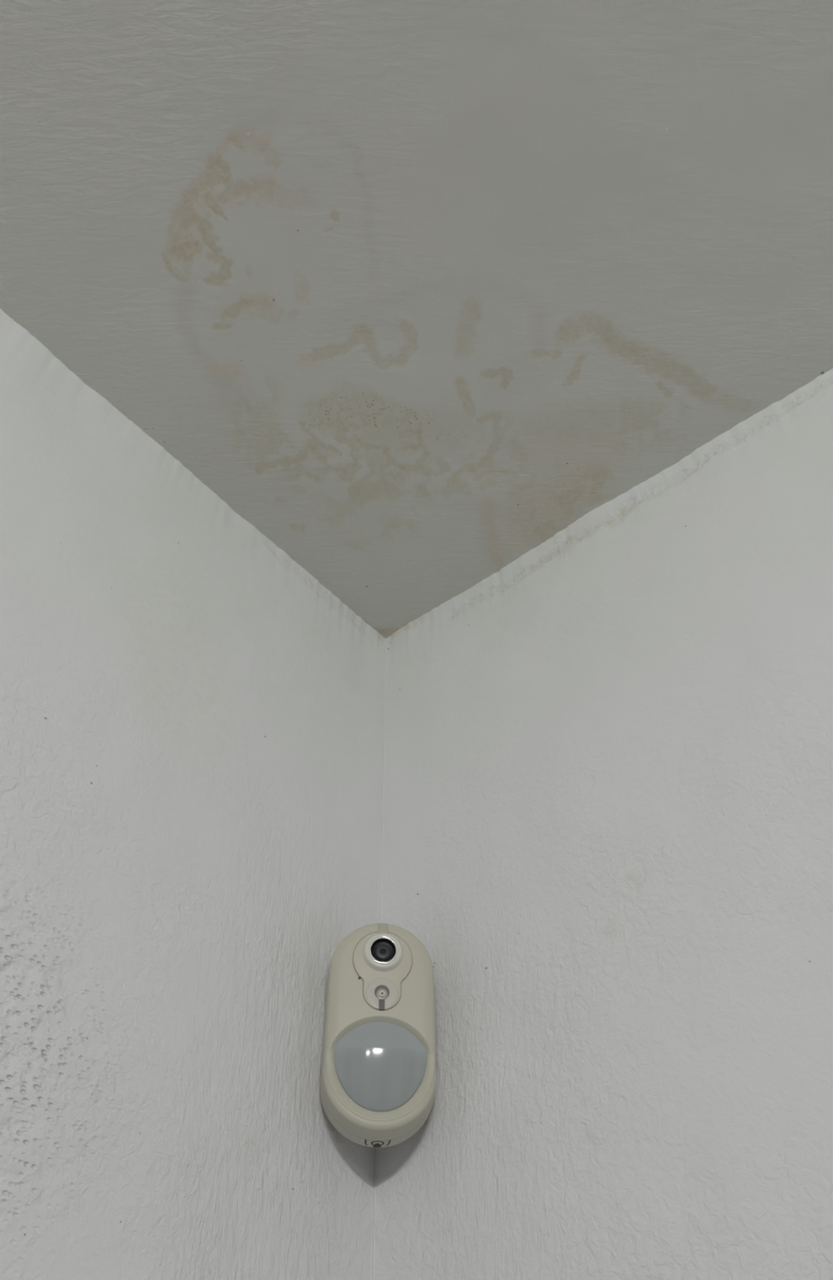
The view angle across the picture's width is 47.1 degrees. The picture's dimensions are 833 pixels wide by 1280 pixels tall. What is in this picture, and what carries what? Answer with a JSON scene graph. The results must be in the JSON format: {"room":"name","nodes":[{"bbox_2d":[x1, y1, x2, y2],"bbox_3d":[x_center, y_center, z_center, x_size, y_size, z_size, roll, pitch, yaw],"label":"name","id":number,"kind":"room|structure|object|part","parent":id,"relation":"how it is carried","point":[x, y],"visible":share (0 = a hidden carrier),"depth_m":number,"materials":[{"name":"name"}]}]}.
{"room":"room corner","nodes":[
{"label":"room corner","id":0,"kind":"room"},
{"bbox_2d":[0,308,385,1279],"bbox_3d":[-1.012,0.057,-0.789,0.124,2.508,3.000,-31,-53,26],"label":"wall","id":1,"kind":"structure","parent":0,"point":[192,722],"depth_m":0.55,"materials":[{"name":"white paint"}]},
{"bbox_2d":[320,923,436,1147],"bbox_3d":[-0.023,0.242,0.587,0.068,0.130,0.058,4,-46,-4],"label":"detector","id":2,"kind":"object","parent":1,"relation":"attached to","point":[378,1079],"visible":1,"depth_m":0.56,"materials":[{"name":"beige plastic"}]},
{"bbox_3d":[-0.021,0.205,0.593,0.037,0.051,0.001,4,-46,-4],"label":"camera panel","id":3,"kind":"part","parent":2,"relation":"part of","materials":[{"name":"beige plastic"}]},
{"bbox_2d":[0,0,832,638],"bbox_3d":[0.184,-1.574,-0.507,3.006,0.152,3.006,-31,-53,26],"label":"ceiling","id":4,"kind":"structure","parent":0,"point":[419,291],"depth_m":0.64,"materials":[{"name":"paint"}]},
{"bbox_2d":[372,368,832,1279],"bbox_3d":[1.183,0.203,-0.620,3.000,2.508,0.125,-31,-53,26],"label":"wall","id":5,"kind":"structure","parent":0,"point":[607,834],"depth_m":0.56,"materials":[{"name":"white paint"}]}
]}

